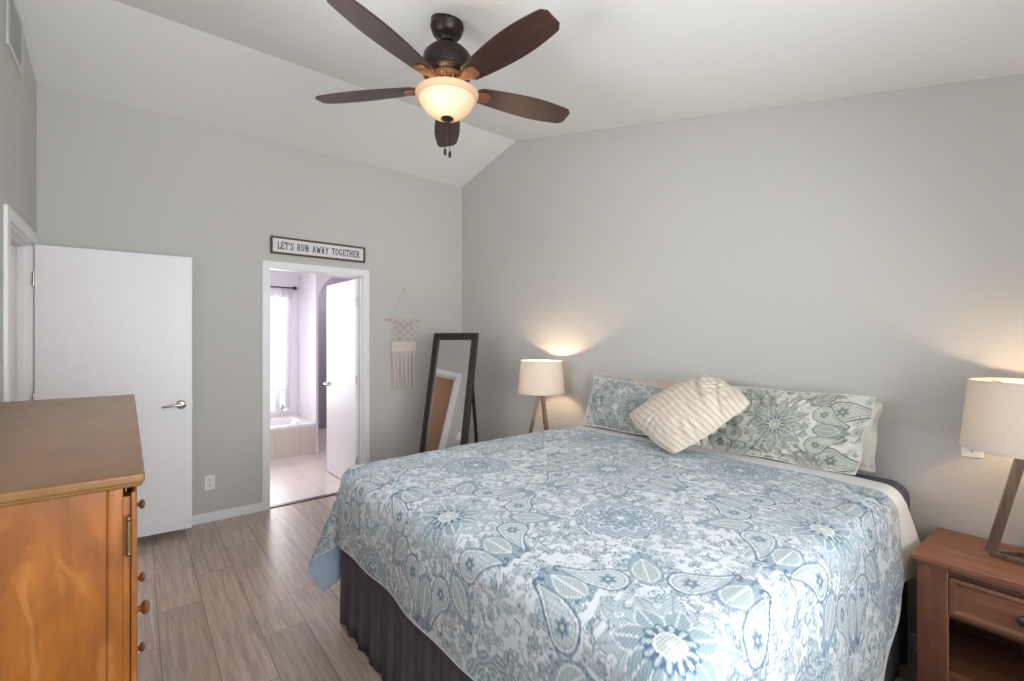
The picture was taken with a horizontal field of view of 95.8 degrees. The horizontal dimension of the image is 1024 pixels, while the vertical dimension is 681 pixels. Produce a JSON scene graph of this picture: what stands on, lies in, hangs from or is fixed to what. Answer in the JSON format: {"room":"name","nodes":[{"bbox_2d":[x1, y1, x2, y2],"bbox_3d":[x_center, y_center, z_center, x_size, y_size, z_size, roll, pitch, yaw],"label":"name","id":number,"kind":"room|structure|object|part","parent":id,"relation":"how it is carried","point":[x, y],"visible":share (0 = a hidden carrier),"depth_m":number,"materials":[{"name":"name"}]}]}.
{"room":"bedroom","nodes":[
{"label":"bedroom","id":0,"kind":"room"},
{"bbox_2d":[0,0,36,401],"bbox_3d":[-1.618,-0.235,1.084,0.115,3.330,5.190,0,0,-39],"label":"wall","id":1,"kind":"structure","parent":0,"point":[18,94],"depth_m":2.51,"materials":[{"name":"grey paint"}]},
{"bbox_2d":[5,0,22,76],"bbox_3d":[-2.668,-1.650,2.485,0.012,0.300,0.386,0,0,-39],"label":"air vent","id":2,"kind":"object","parent":1,"relation":"in","point":[14,25],"visible":1,"depth_m":2.47,"materials":[{"name":"white metal"}]},
{"bbox_2d":[3,204,38,401],"bbox_3d":[-2.857,0.377,2.619,0.147,2.113,0.929,0,0,-39],"label":"door frame","id":3,"kind":"structure","parent":1,"relation":"attached to","point":[18,249],"depth_m":2.90,"materials":[{"name":"white paint"}]},
{"bbox_2d":[32,244,192,537],"bbox_3d":[-2.703,0.383,3.182,0.836,1.985,0.145,0,0,-35],"label":"door","id":4,"kind":"structure","parent":1,"relation":"in","point":[108,323],"depth_m":3.23,"materials":[{"name":"white paint"}]},
{"bbox_3d":[-2.422,0.465,3.321,0.144,0.064,0.055,0,0,-35],"label":"handle","id":5,"kind":"part","parent":4,"relation":"part of","materials":[{"name":"silver metal"}]},
{"bbox_2d":[37,83,461,515],"bbox_3d":[-1.879,-0.133,4.135,3.314,3.125,0.115,0,0,-39],"label":"wall","id":6,"kind":"structure","parent":0,"point":[112,176],"depth_m":3.75,"materials":[{"name":"grey paint"}]},
{"bbox_2d":[204,474,214,490],"bbox_3d":[-2.382,1.120,3.649,0.072,0.116,0.009,0,0,-39],"label":"wall outlet","id":7,"kind":"object","parent":6,"relation":"attached to","point":[209,481],"visible":1,"depth_m":3.65,"materials":[{"name":"white plastic"}]},
{"bbox_2d":[192,502,261,525],"bbox_3d":[-1.838,1.393,4.085,3.314,0.075,0.014,0,0,-39],"label":"baseboard","id":8,"kind":"structure","parent":6,"relation":"attached to","point":[257,507],"depth_m":3.71,"materials":[{"name":"white paint"}]},
{"bbox_2d":[262,260,369,510],"bbox_3d":[-1.774,0.379,4.220,0.924,2.109,0.147,0,0,-39],"label":"door frame","id":9,"kind":"structure","parent":6,"relation":"attached to","point":[363,276],"depth_m":4.12,"materials":[{"name":"white paint"}]},
{"bbox_2d":[270,235,364,262],"bbox_3d":[-1.724,-0.814,4.170,0.818,0.148,0.026,0,0,-39],"label":"wooden sign","id":10,"kind":"object","parent":6,"relation":"attached to","point":[278,245],"visible":1,"depth_m":4.14,"materials":[{"name":"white wood"}]},
{"bbox_2d":[324,279,358,477],"bbox_3d":[-1.773,0.411,4.756,0.090,2.013,0.788,0,0,-41],"label":"door","id":11,"kind":"structure","parent":6,"relation":"in","point":[342,383],"depth_m":4.72,"materials":[{"name":"white paint"}]},
{"bbox_2d":[386,289,420,389],"bbox_3d":[-1.093,-0.011,4.670,0.380,1.013,0.036,0,0,-39],"label":"macrame hanging","id":12,"kind":"object","parent":6,"relation":"attached to","point":[398,347],"visible":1,"depth_m":4.66,"materials":[{"name":"beige fabric"}]},
{"bbox_3d":[-1.095,-0.366,4.673,0.275,0.304,0.016,0,0,-39],"label":"hanging cord","id":13,"kind":"part","parent":12,"relation":"part of","materials":[{"name":"fabric"}]},
{"bbox_3d":[-1.091,-0.098,4.668,0.272,0.248,0.031,0,0,-39],"label":"knotted panel","id":14,"kind":"part","parent":12,"relation":"part of","materials":[{"name":"fabric"}]},
{"bbox_2d":[270,270,297,416],"bbox_3d":[-3.672,0.200,6.106,1.560,2.460,0.115,0,0,-39],"label":"wall","id":15,"kind":"structure","parent":0,"point":[277,278],"depth_m":6.51,"materials":[{"name":"white paint"}]},
{"bbox_2d":[270,294,289,413],"bbox_3d":[-3.567,0.188,6.175,1.110,1.653,0.050,0,0,-39],"label":"window","id":16,"kind":"structure","parent":15,"relation":"in","point":[287,410],"depth_m":6.45,"materials":[{"name":"white glass"}]},
{"bbox_2d":[270,286,296,289],"bbox_3d":[-3.509,-0.730,6.102,1.250,0.052,0.095,0,0,-39],"label":"curtain rod","id":17,"kind":"object","parent":15,"relation":"attached to","point":[293,287],"visible":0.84,"depth_m":6.39,"materials":[{"name":"metal"}]},
{"bbox_2d":[274,287,281,411],"bbox_3d":[-3.172,0.128,6.282,0.100,1.685,0.036,0,0,-39],"label":"curtain","id":18,"kind":"object","parent":17,"relation":"hanging from","point":[277,291],"visible":1,"depth_m":6.28,"materials":[{"name":"white fabric"}]},
{"bbox_3d":[-3.514,-0.730,6.070,1.200,0.021,0.022,0,0,-39],"label":"rod","id":19,"kind":"part","parent":17,"relation":"part of","materials":[{"name":"metal"}]},
{"bbox_2d":[284,288,291,407],"bbox_3d":[-3.094,0.107,6.396,0.105,1.645,0.036,0,0,-39],"label":"curtain","id":20,"kind":"object","parent":17,"relation":"hanging from","point":[287,292],"visible":0.99,"depth_m":6.38,"materials":[{"name":"white fabric"}]},
{"bbox_2d":[282,273,312,421],"bbox_3d":[-3.072,0.200,6.626,0.028,2.460,1.630,0,0,-39],"label":"wall","id":21,"kind":"structure","parent":0,"point":[305,280],"depth_m":6.29,"materials":[{"name":"white paint"}]},
{"bbox_2d":[318,278,349,428],"bbox_3d":[-3.031,0.200,7.642,1.312,2.460,0.100,0,0,-39],"label":"wall","id":22,"kind":"structure","parent":0,"point":[322,300],"depth_m":7.54,"materials":[{"name":"grey paint"}]},
{"bbox_2d":[313,274,357,444],"bbox_3d":[-2.012,0.200,6.358,1.340,2.460,0.120,0,0,-39],"label":"wall","id":23,"kind":"structure","parent":0,"point":[319,280],"depth_m":5.90,"materials":[{"name":"white paint"}]},
{"bbox_2d":[332,276,356,279],"bbox_3d":[-2.598,-1.080,5.842,3.130,0.100,3.445,0,0,-39],"label":"ceiling","id":24,"kind":"structure","parent":0,"point":[338,277],"depth_m":7.57,"materials":[{"name":"white paint"}]},
{"bbox_2d":[15,0,1023,186],"bbox_3d":[-0.284,-1.430,2.161,3.544,1.140,5.190,0,0,-39],"label":"ceiling","id":25,"kind":"structure","parent":0,"point":[256,68],"depth_m":2.59,"materials":[{"name":"white paint"}]},
{"bbox_2d":[315,0,569,157],"bbox_3d":[-0.273,-1.215,2.193,1.294,0.681,1.266,0,0,-39],"label":"ceiling fan","id":26,"kind":"object","parent":25,"relation":"hanging from","point":[447,95],"visible":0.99,"depth_m":2.11,"materials":[{"name":"brown wood"}]},
{"bbox_3d":[-0.715,-1.209,2.286,0.522,0.008,0.148,0,12,10],"label":"blade","id":27,"kind":"part","parent":26,"relation":"part of","materials":[{"name":"brown wood"}]},
{"bbox_3d":[-0.503,-1.209,1.851,0.148,0.008,0.522,14,6,27],"label":"blade","id":28,"kind":"part","parent":26,"relation":"part of","materials":[{"name":"brown wood"}]},
{"bbox_3d":[-0.310,-1.107,2.214,0.268,0.093,0.268,0,0,-39],"label":"lamp shade","id":29,"kind":"part","parent":26,"relation":"part of","materials":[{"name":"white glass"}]},
{"bbox_3d":[-0.367,-1.209,2.621,0.148,0.008,0.522,-12,2,-8],"label":"blade","id":30,"kind":"part","parent":26,"relation":"part of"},
{"bbox_3d":[-0.025,-1.209,1.918,0.148,0.008,0.522,16,-11,-43],"label":"blade","id":31,"kind":"part","parent":26,"relation":"part of","materials":[{"name":"brown wood"}]},
{"bbox_3d":[0.060,-1.209,2.394,0.522,0.008,0.148,0,-12,-26],"label":"blade","id":32,"kind":"part","parent":26,"relation":"part of","materials":[{"name":"brown wood"}]},
{"bbox_2d":[137,428,916,680],"bbox_3d":[-1.248,1.470,3.597,3.850,0.080,8.635,0,0,-39],"label":"floor","id":33,"kind":"structure","parent":0,"point":[238,598],"depth_m":2.56,"materials":[{"name":"grey wood"}]},
{"bbox_2d":[0,394,149,680],"bbox_3d":[-1.327,0.833,1.278,0.503,1.195,1.563,0,0,-40],"label":"dresser","id":34,"kind":"object","parent":33,"relation":"on","point":[72,469],"visible":1,"depth_m":0.80,"materials":[{"name":"brown wood"}]},
{"bbox_3d":[-0.860,0.799,0.693,0.390,1.081,0.018,0,0,-40],"label":"panel","id":35,"kind":"part","parent":34,"relation":"part of","materials":[{"name":"brown wood"}]},
{"bbox_3d":[-0.865,0.845,0.689,0.438,1.171,0.030,0,0,-40],"label":"frame","id":36,"kind":"part","parent":34,"relation":"part of","materials":[{"name":"brown wood"}]},
{"bbox_3d":[-1.294,0.355,1.570,0.020,0.161,1.114,0,0,-40],"label":"drawer","id":37,"kind":"part","parent":34,"relation":"part of","materials":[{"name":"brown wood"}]},
{"bbox_3d":[-0.804,0.808,0.982,0.008,1.074,0.397,0,0,-40],"label":"door","id":38,"kind":"part","parent":34,"relation":"part of","materials":[{"name":"brown wood"}]},
{"bbox_3d":[-0.801,0.808,0.985,0.003,0.954,0.277,0,0,-40],"label":"door panel","id":39,"kind":"part","parent":34,"relation":"part of","materials":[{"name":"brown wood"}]},
{"bbox_3d":[-1.272,1.050,1.582,0.030,0.033,0.033,0,0,-40],"label":"knob","id":40,"kind":"part","parent":34,"relation":"part of","materials":[{"name":"brown wood"}]},
{"bbox_3d":[-1.272,0.810,1.582,0.030,0.033,0.033,0,0,-40],"label":"knob","id":41,"kind":"part","parent":34,"relation":"part of","materials":[{"name":"brown wood"}]},
{"bbox_3d":[-1.272,0.560,1.582,0.030,0.033,0.033,0,0,-40],"label":"knob","id":42,"kind":"part","parent":34,"relation":"part of","materials":[{"name":"brown wood"}]},
{"bbox_3d":[-0.893,0.645,1.117,0.030,0.033,0.033,0,0,-40],"label":"knob","id":43,"kind":"part","parent":34,"relation":"part of","materials":[{"name":"brown wood"}]},
{"bbox_2d":[270,404,315,459],"bbox_3d":[-3.365,1.148,5.725,1.550,0.564,0.855,0,0,-39],"label":"bathtub","id":44,"kind":"object","parent":33,"relation":"on","point":[292,435],"visible":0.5,"depth_m":5.75,"materials":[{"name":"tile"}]},
{"bbox_2d":[280,404,284,416],"bbox_3d":[-3.123,0.958,6.301,0.027,0.184,0.160,0,0,-39],"label":"faucet","id":45,"kind":"object","parent":44,"relation":"on","point":[282,406],"depth_m":6.34,"materials":[{"name":"silver metal"}]},
{"bbox_2d":[270,492,337,507],"bbox_3d":[-1.768,1.426,4.212,0.808,0.008,0.055,0,0,-39],"label":"threshold","id":46,"kind":"object","parent":33,"relation":"on","point":[335,493],"visible":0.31,"depth_m":4.12,"materials":[{"name":"grey metal"}]},
{"bbox_2d":[419,333,478,452],"bbox_3d":[-0.537,0.679,4.060,0.440,1.494,0.550,0,0,21],"label":"floor mirror","id":47,"kind":"object","parent":33,"relation":"on","point":[450,395],"visible":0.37,"depth_m":4.04,"materials":[{"name":"brown wood"}]},
{"bbox_2d":[340,425,909,680],"bbox_3d":[0.458,1.028,2.241,1.955,0.784,1.930,0,0,-39],"label":"bed","id":48,"kind":"object","parent":33,"relation":"on","point":[396,648],"visible":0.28,"depth_m":1.95,"materials":[{"name":"grey fabric"}]},
{"bbox_2d":[308,427,903,680],"bbox_3d":[0.291,0.973,2.105,1.721,0.721,2.192,0,0,-39],"label":"quilt","id":49,"kind":"object","parent":48,"relation":"on","point":[562,553],"visible":1,"depth_m":1.50,"materials":[{"name":"fabric"}]},
{"bbox_2d":[629,374,748,452],"bbox_3d":[0.954,0.396,2.583,0.668,0.400,0.370,0,0,30],"label":"striped cushion","id":50,"kind":"object","parent":49,"relation":"on","point":[681,415],"visible":1,"depth_m":2.45,"materials":[{"name":"fabric"}]},
{"bbox_2d":[630,379,673,387],"bbox_3d":[0.974,0.450,3.125,0.101,0.348,0.671,0,0,-39],"label":"pillow","id":51,"kind":"object","parent":48,"relation":"on","point":[657,384],"visible":0.12,"depth_m":3.16,"materials":[{"name":"fabric"}]},
{"bbox_3d":[0.467,0.812,2.247,1.930,0.353,1.930,0,0,-39],"label":"mattress","id":52,"kind":"part","parent":48,"relation":"part of","materials":[{"name":"white fabric"}]},
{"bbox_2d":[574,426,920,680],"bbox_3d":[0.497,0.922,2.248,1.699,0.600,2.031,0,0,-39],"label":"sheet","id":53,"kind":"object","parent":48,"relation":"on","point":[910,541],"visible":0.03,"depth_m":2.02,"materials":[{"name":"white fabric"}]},
{"bbox_2d":[584,375,665,435],"bbox_3d":[0.816,0.439,3.090,0.178,0.360,0.829,0,0,-39],"label":"patterned sham","id":54,"kind":"object","parent":53,"relation":"on","point":[611,401],"visible":0.6,"depth_m":3.15,"materials":[{"name":"fabric"}]},
{"bbox_2d":[701,386,875,474],"bbox_3d":[1.384,0.440,2.409,0.165,0.368,0.801,0,0,-39],"label":"patterned sham","id":55,"kind":"object","parent":53,"relation":"on","point":[822,431],"visible":0.84,"depth_m":2.29,"materials":[{"name":"fabric"}]},
{"bbox_2d":[857,402,882,471],"bbox_3d":[1.529,0.460,2.437,0.097,0.329,0.662,0,0,-39],"label":"pillow","id":56,"kind":"object","parent":48,"relation":"on","point":[869,439],"visible":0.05,"depth_m":2.21,"materials":[{"name":"fabric"}]},
{"bbox_2d":[912,527,1023,680],"bbox_3d":[1.905,1.130,1.697,0.427,0.600,0.594,0,0,-37],"label":"nightstand","id":57,"kind":"object","parent":33,"relation":"on","point":[970,600],"visible":1,"depth_m":1.76,"materials":[{"name":"brown wood"}]},
{"bbox_3d":[1.620,1.150,1.785,0.022,0.560,0.088,0,0,-37],"label":"post","id":58,"kind":"part","parent":57,"relation":"part of","materials":[{"name":"brown wood"}]},
{"bbox_2d":[948,625,1023,680],"bbox_3d":[1.913,1.252,1.704,0.386,0.025,0.509,0,0,-37],"label":"shelf","id":59,"kind":"object","parent":57,"relation":"attached to","point":[974,655],"depth_m":1.81,"materials":[{"name":"brown wood"}]},
{"bbox_3d":[1.766,0.877,1.593,0.014,0.015,0.389,0,0,-37],"label":"rail","id":60,"kind":"part","parent":57,"relation":"part of","materials":[{"name":"brown wood"}]},
{"bbox_3d":[1.766,0.960,1.593,0.030,0.141,0.381,0,0,-37],"label":"drawer","id":61,"kind":"part","parent":57,"relation":"part of","materials":[{"name":"brown wood"}]},
{"bbox_3d":[2.069,1.135,1.821,0.008,0.530,0.530,0,0,-37],"label":"panel","id":62,"kind":"part","parent":57,"relation":"part of","materials":[{"name":"brown wood"}]},
{"bbox_2d":[959,378,1023,565],"bbox_3d":[1.936,0.490,1.728,0.386,0.677,0.386,0,0,37],"label":"table lamp","id":63,"kind":"object","parent":57,"relation":"on","point":[993,412],"visible":1,"depth_m":1.73,"materials":[{"name":"beige fabric"}]},
{"bbox_3d":[1.936,0.283,1.728,0.384,0.263,0.384,0,0,37],"label":"lamp shade","id":64,"kind":"part","parent":63,"relation":"part of","materials":[{"name":"white fabric"}]},
{"bbox_3d":[1.887,0.612,1.765,0.117,0.418,0.020,0,0,37],"label":"leg","id":65,"kind":"part","parent":63,"relation":"part of","materials":[{"name":"brown wood"}]},
{"bbox_3d":[1.917,0.820,1.743,0.169,0.018,0.194,0,0,37],"label":"frame","id":66,"kind":"part","parent":63,"relation":"part of","materials":[{"name":"brown wood"}]},
{"bbox_3d":[1.747,0.958,1.579,0.033,0.036,0.036,0,0,-37],"label":"knob","id":67,"kind":"part","parent":57,"relation":"part of","materials":[{"name":"grey metal"}]},
{"bbox_3d":[0.236,1.136,3.790,0.427,0.588,0.594,0,0,-39],"label":"nightstand","id":68,"kind":"object","parent":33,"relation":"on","visible":0},
{"bbox_2d":[517,360,564,432],"bbox_3d":[0.238,0.502,3.772,0.386,0.677,0.386,0,0,0],"label":"table lamp","id":69,"kind":"object","parent":68,"relation":"on","point":[537,378],"visible":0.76,"depth_m":3.63,"materials":[{"name":"beige fabric"}]},
{"bbox_3d":[0.177,0.624,3.772,0.117,0.418,0.020,0,0,0],"label":"leg","id":70,"kind":"part","parent":69,"relation":"part of","materials":[{"name":"brown wood"}]},
{"bbox_3d":[0.238,0.295,3.772,0.384,0.263,0.384,0,0,0],"label":"lamp shade","id":71,"kind":"part","parent":69,"relation":"part of","materials":[{"name":"white fabric"}]},
{"bbox_3d":[0.268,0.624,3.719,0.020,0.418,0.117,0,0,-30],"label":"leg","id":72,"kind":"part","parent":69,"relation":"part of","materials":[{"name":"brown wood"}]},
{"bbox_2d":[462,73,1023,634],"bbox_3d":[1.050,-0.235,3.239,0.115,3.330,5.190,0,0,-39],"label":"wall","id":73,"kind":"structure","parent":0,"point":[869,245],"depth_m":2.54,"materials":[{"name":"grey paint"}]},
{"bbox_2d":[907,631,916,651],"bbox_3d":[1.004,1.393,3.193,0.014,0.075,4.946,0,0,-39],"label":"baseboard","id":74,"kind":"structure","parent":73,"relation":"attached to","point":[911,637],"depth_m":2.14,"materials":[{"name":"white paint"}]},
{"bbox_2d":[961,446,983,458],"bbox_3d":[1.978,0.445,1.990,0.009,0.116,0.072,0,0,-39],"label":"wall outlet","id":75,"kind":"object","parent":73,"relation":"attached to","point":[965,452],"visible":0.27,"depth_m":1.99,"materials":[{"name":"white plastic"}]}
]}

